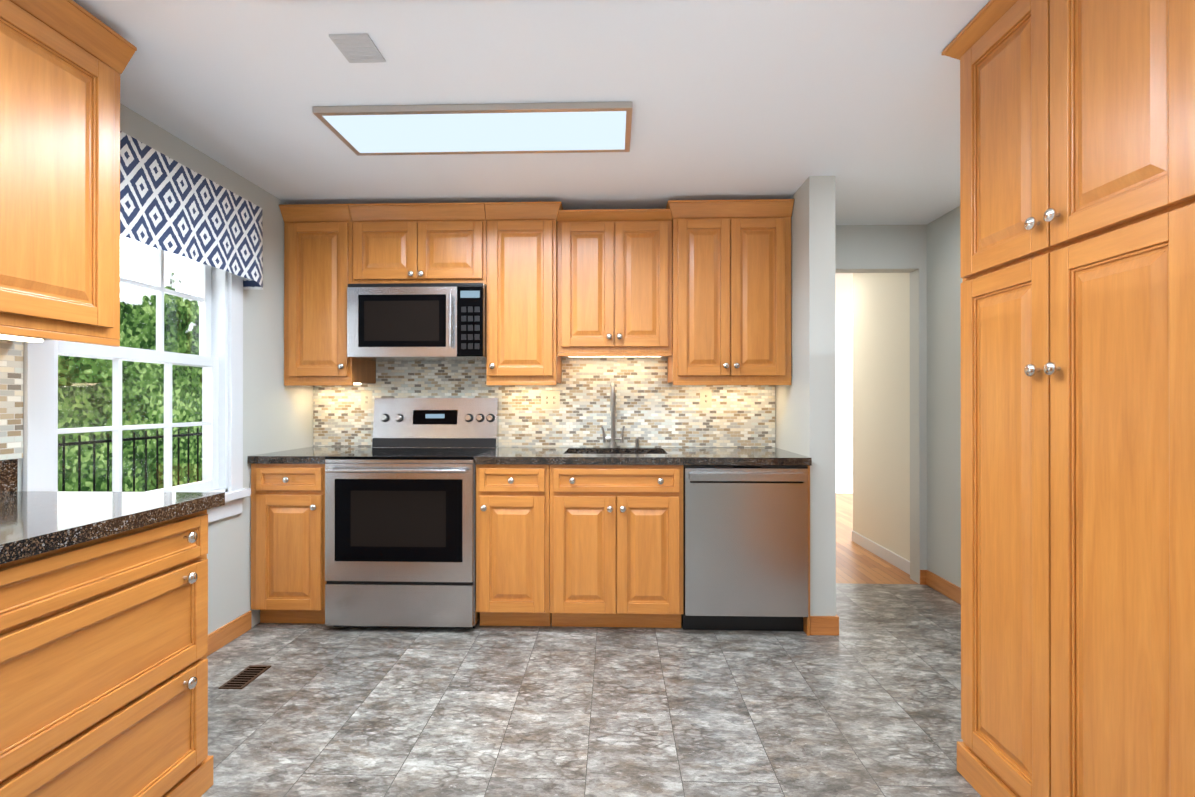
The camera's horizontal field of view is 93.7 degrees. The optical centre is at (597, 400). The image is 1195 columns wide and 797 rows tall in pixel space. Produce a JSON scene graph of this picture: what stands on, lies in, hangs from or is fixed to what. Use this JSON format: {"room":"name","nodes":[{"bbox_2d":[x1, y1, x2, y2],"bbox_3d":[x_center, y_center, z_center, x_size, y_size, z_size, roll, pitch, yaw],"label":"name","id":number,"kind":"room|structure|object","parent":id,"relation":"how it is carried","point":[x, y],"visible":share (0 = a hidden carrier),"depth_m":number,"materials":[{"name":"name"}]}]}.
{"room":"kitchen","nodes":[
{"label":"kitchen","id":0,"kind":"room"},
{"bbox_2d":[0,103,312,633],"bbox_3d":[-1.963,0.020,0.958,0.120,2.370,5.290,0,0,2],"label":"wall","id":1,"kind":"structure","parent":0,"point":[277,415],"depth_m":2.97,"materials":[{"name":"grey paint"}]},
{"bbox_2d":[0,0,135,343],"bbox_3d":[-1.698,-0.654,1.514,0.371,0.923,0.566,0,0,2],"label":"upper cabinet","id":2,"kind":"object","parent":1,"relation":"attached to","point":[63,64],"depth_m":1.58,"materials":[{"name":"brown wood"}]},
{"bbox_2d":[22,238,250,522],"bbox_3d":[-1.893,-0.174,2.357,0.165,1.505,1.100,0,0,2],"label":"window","id":3,"kind":"structure","parent":1,"relation":"in","point":[218,359],"depth_m":2.48,"materials":[{"name":"white wood"}]},
{"bbox_2d":[120,131,262,289],"bbox_3d":[-1.802,-0.786,2.358,0.112,0.420,1.101,0,0,2],"label":"fabric valance","id":4,"kind":"object","parent":1,"relation":"attached to","point":[167,204],"visible":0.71,"depth_m":2.39,"materials":[{"name":"fabric"}]},
{"bbox_2d":[207,611,251,655],"bbox_3d":[-1.853,1.160,2.368,0.013,0.097,1.192,0,0,2],"label":"baseboard","id":5,"kind":"structure","parent":1,"relation":"attached to","point":[224,635],"depth_m":2.79,"materials":[{"name":"brown wood"}]},
{"bbox_2d":[73,0,989,312],"bbox_3d":[1.824,-1.185,2.803,7.580,0.050,9.440,0,0,2],"label":"ceiling","id":6,"kind":"structure","parent":0,"point":[859,100],"depth_m":2.09,"materials":[{"name":"white paint"}]},
{"bbox_2d":[329,33,385,62],"bbox_3d":[-0.788,-1.157,1.846,0.125,0.008,0.140,0,0,2],"label":"ceiling vent","id":7,"kind":"object","parent":6,"relation":"in","point":[357,48],"visible":1,"depth_m":1.84,"materials":[{"name":"grey metal"}]},
{"bbox_2d":[313,101,631,155],"bbox_3d":[-0.489,-1.148,2.388,1.262,0.025,0.385,0,0,2],"label":"ceiling light panel","id":8,"kind":"object","parent":6,"relation":"attached to","point":[566,127],"visible":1,"depth_m":2.34,"materials":[{"name":"beige plastic"}]},
{"bbox_2d":[467,356,667,447],"bbox_3d":[-0.412,0.026,3.618,3.060,2.370,0.120,0,0,2],"label":"wall","id":9,"kind":"structure","parent":0,"point":[561,383],"depth_m":3.53,"materials":[{"name":"grey paint"}]},
{"bbox_2d":[279,204,375,385],"bbox_3d":[-1.625,-0.605,3.400,0.402,1.039,0.384,0,0,2],"label":"upper cabinet","id":10,"kind":"object","parent":9,"relation":"attached to","point":[317,259],"visible":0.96,"depth_m":3.24,"materials":[{"name":"brown wood"}]},
{"bbox_2d":[348,202,486,285],"bbox_3d":[-1.030,-0.896,3.383,0.783,0.457,0.384,0,0,2],"label":"upper cabinet","id":11,"kind":"object","parent":9,"relation":"attached to","point":[419,242],"visible":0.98,"depth_m":3.23,"materials":[{"name":"brown wood"}]},
{"bbox_2d":[347,283,486,361],"bbox_3d":[-1.031,-0.456,3.355,0.777,0.417,0.439,0,0,2],"label":"microwave","id":12,"kind":"object","parent":11,"relation":"attached to","point":[416,322],"visible":0.98,"depth_m":3.17,"materials":[{"name":"silver metal"}]},
{"bbox_2d":[484,201,562,385],"bbox_3d":[-0.418,-0.605,3.364,0.438,1.039,0.384,0,0,2],"label":"upper cabinet","id":13,"kind":"object","parent":9,"relation":"attached to","point":[521,344],"visible":1,"depth_m":3.21,"materials":[{"name":"brown wood"}]},
{"bbox_2d":[313,356,774,446],"bbox_3d":[-0.354,0.009,3.550,2.934,0.570,0.008,0,0,2],"label":"tile backsplash","id":14,"kind":"structure","parent":9,"relation":"attached to","point":[654,408],"depth_m":3.54,"materials":[{"name":"tile"}]},
{"bbox_2d":[361,391,371,408],"bbox_3d":[-1.474,-0.004,3.576,0.072,0.116,0.007,0,0,2],"label":"electrical outlet plate","id":15,"kind":"object","parent":14,"relation":"attached to","point":[366,396],"depth_m":3.57,"materials":[{"name":"beige plastic"}]},
{"bbox_2d":[541,391,559,408],"bbox_3d":[-0.298,-0.002,3.540,0.118,0.116,0.007,0,0,2],"label":"electrical outlet plate","id":16,"kind":"object","parent":14,"relation":"attached to","point":[550,399],"depth_m":3.54,"materials":[{"name":"beige plastic"}]},
{"bbox_2d":[700,389,711,407],"bbox_3d":[0.679,-0.011,3.511,0.072,0.116,0.007,0,0,2],"label":"electrical outlet plate","id":17,"kind":"object","parent":14,"relation":"attached to","point":[705,394],"depth_m":3.51,"materials":[{"name":"beige plastic"}]},
{"bbox_2d":[557,209,671,356],"bbox_3d":[0.102,-0.672,3.366,0.665,0.834,0.349,0,0,2],"label":"upper cabinet","id":18,"kind":"object","parent":9,"relation":"attached to","point":[614,282],"visible":1,"depth_m":3.23,"materials":[{"name":"brown wood"}]},
{"bbox_2d":[666,199,793,384],"bbox_3d":[0.753,-0.605,3.329,0.704,1.039,0.384,0,0,2],"label":"upper cabinet","id":19,"kind":"object","parent":9,"relation":"attached to","point":[731,292],"visible":0.98,"depth_m":3.17,"materials":[{"name":"brown wood"}]},
{"bbox_2d":[201,493,980,796],"bbox_3d":[1.824,1.234,2.797,7.580,0.050,9.440,0,0,2],"label":"floor","id":20,"kind":"structure","parent":0,"point":[866,702],"depth_m":2.20,"materials":[{"name":"tile"}]},
{"bbox_2d":[0,510,213,796],"bbox_3d":[-1.550,0.769,1.287,0.679,0.876,0.945,0,0,2],"label":"base cabinet","id":21,"kind":"object","parent":20,"relation":"on","point":[103,667],"visible":1,"depth_m":1.37,"materials":[{"name":"brown wood"}]},
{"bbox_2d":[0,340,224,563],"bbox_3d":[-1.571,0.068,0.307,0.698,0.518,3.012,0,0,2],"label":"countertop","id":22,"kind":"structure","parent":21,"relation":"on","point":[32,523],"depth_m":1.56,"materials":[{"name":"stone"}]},
{"bbox_2d":[219,665,270,688],"bbox_3d":[-1.533,1.206,2.443,0.100,0.005,0.200,0,0,2],"label":"floor vent","id":23,"kind":"object","parent":20,"relation":"in","point":[245,677],"visible":1,"depth_m":2.43,"materials":[{"name":"brown metal"}]},
{"bbox_2d":[251,464,326,623],"bbox_3d":[-1.624,0.773,3.248,0.411,0.875,0.680,0,0,2],"label":"base cabinet","id":24,"kind":"object","parent":20,"relation":"on","point":[288,582],"visible":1,"depth_m":2.94,"materials":[{"name":"brown wood"}]},
{"bbox_2d":[325,398,498,627],"bbox_3d":[-1.025,0.598,3.207,0.782,1.225,0.700,0,0,2],"label":"range","id":25,"kind":"object","parent":20,"relation":"on","point":[400,522],"visible":0.96,"depth_m":2.91,"materials":[{"name":"silver metal"}]},
{"bbox_2d":[476,464,551,625],"bbox_3d":[-0.436,0.773,3.213,0.385,0.875,0.680,0,0,2],"label":"base cabinet","id":26,"kind":"object","parent":20,"relation":"on","point":[512,545],"visible":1,"depth_m":2.91,"materials":[{"name":"brown wood"}]},
{"bbox_2d":[550,465,683,627],"bbox_3d":[0.106,0.773,3.196,0.696,0.876,0.680,0,0,2],"label":"base cabinet","id":27,"kind":"object","parent":20,"relation":"on","point":[616,545],"visible":0.85,"depth_m":2.89,"materials":[{"name":"brown wood"}]},
{"bbox_2d":[248,446,811,465],"bbox_3d":[-0.364,0.314,3.226,2.934,0.040,0.650,0,0,2],"label":"countertop","id":28,"kind":"structure","parent":27,"relation":"on","point":[627,455],"depth_m":2.94,"materials":[{"name":"stone"}]},
{"bbox_2d":[601,382,638,447],"bbox_3d":[0.139,0.090,3.432,0.234,0.407,0.175,0,0,2],"label":"faucet","id":29,"kind":"object","parent":28,"relation":"on","point":[612,438],"visible":0.96,"depth_m":3.48,"materials":[{"name":"silver metal"}]},
{"bbox_2d":[681,465,809,635],"bbox_3d":[0.780,0.773,3.173,0.644,0.875,0.686,0,0,2],"label":"dishwasher","id":30,"kind":"object","parent":20,"relation":"on","point":[746,547],"visible":0.88,"depth_m":2.87,"materials":[{"name":"silver metal"}]},
{"bbox_2d":[941,0,1194,796],"bbox_3d":[1.610,0.024,1.437,0.981,2.366,0.822,0,0,2],"label":"pantry cabinet","id":31,"kind":"object","parent":20,"relation":"on","point":[1077,212],"visible":1,"depth_m":1.35,"materials":[{"name":"brown wood"}]},
{"bbox_2d":[775,176,835,615],"bbox_3d":[1.231,0.030,5.157,0.133,2.370,4.525,0,0,2],"label":"wall","id":32,"kind":"structure","parent":0,"point":[805,412],"depth_m":2.90,"materials":[{"name":"grey paint"}]},
{"bbox_2d":[815,614,838,635],"bbox_3d":[1.248,1.162,3.296,0.013,0.097,0.838,0,0,2],"label":"baseboard","id":33,"kind":"structure","parent":32,"relation":"attached to","point":[831,623],"depth_m":2.88,"materials":[{"name":"brown wood"}]},
{"bbox_2d":[835,313,852,492],"bbox_3d":[3.493,0.035,7.412,4.520,2.370,0.120,0,0,2],"label":"wall","id":34,"kind":"structure","parent":0,"point":[844,402],"depth_m":7.35,"materials":[{"name":"white paint"}]},
{"bbox_2d":[853,273,856,532],"bbox_3d":[3.878,0.029,4.729,3.350,2.370,0.120,0,0,2],"label":"wall","id":35,"kind":"structure","parent":0,"point":[854,274],"depth_m":4.79,"materials":[{"name":"beige paint"}]},
{"bbox_2d":[835,225,926,583],"bbox_3d":[1.714,0.027,3.764,0.917,2.370,0.120,0,0,2],"label":"wall","id":36,"kind":"structure","parent":0,"point":[880,248],"depth_m":3.70,"materials":[{"name":"grey paint"}]},
{"bbox_2d":[857,206,961,587],"bbox_3d":[2.162,0.021,1.389,0.120,2.370,6.640,0,0,2],"label":"wall","id":37,"kind":"structure","parent":0,"point":[881,409],"depth_m":3.95,"materials":[{"name":"beige paint"}]},
{"bbox_2d":[852,530,909,574],"bbox_3d":[2.184,1.168,4.322,0.012,0.090,1.030,0,0,2],"label":"baseboard","id":38,"kind":"structure","parent":37,"relation":"attached to","point":[894,559],"depth_m":4.26,"materials":[{"name":"white wood"}]},
{"bbox_2d":[920,570,960,604],"bbox_3d":[2.128,1.161,2.741,0.030,0.097,1.895,0,0,2],"label":"baseboard","id":39,"kind":"structure","parent":37,"relation":"attached to","point":[950,590],"depth_m":3.51,"materials":[{"name":"brown wood"}]},
{"label":"outside","id":40,"kind":"structure","parent":0,"visible":0},
{"bbox_2d":[58,236,201,491],"bbox_3d":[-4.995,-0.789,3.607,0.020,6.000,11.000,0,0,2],"label":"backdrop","id":41,"kind":"structure","parent":40,"point":[148,329],"depth_m":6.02,"materials":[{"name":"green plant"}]},
{"bbox_2d":[58,428,201,491],"bbox_3d":[-3.563,1.028,4.311,0.024,1.570,7.500,0,0,2],"label":"fence","id":42,"kind":"object","parent":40,"point":[94,442],"depth_m":4.30,"materials":[{"name":"black metal"}]}
]}

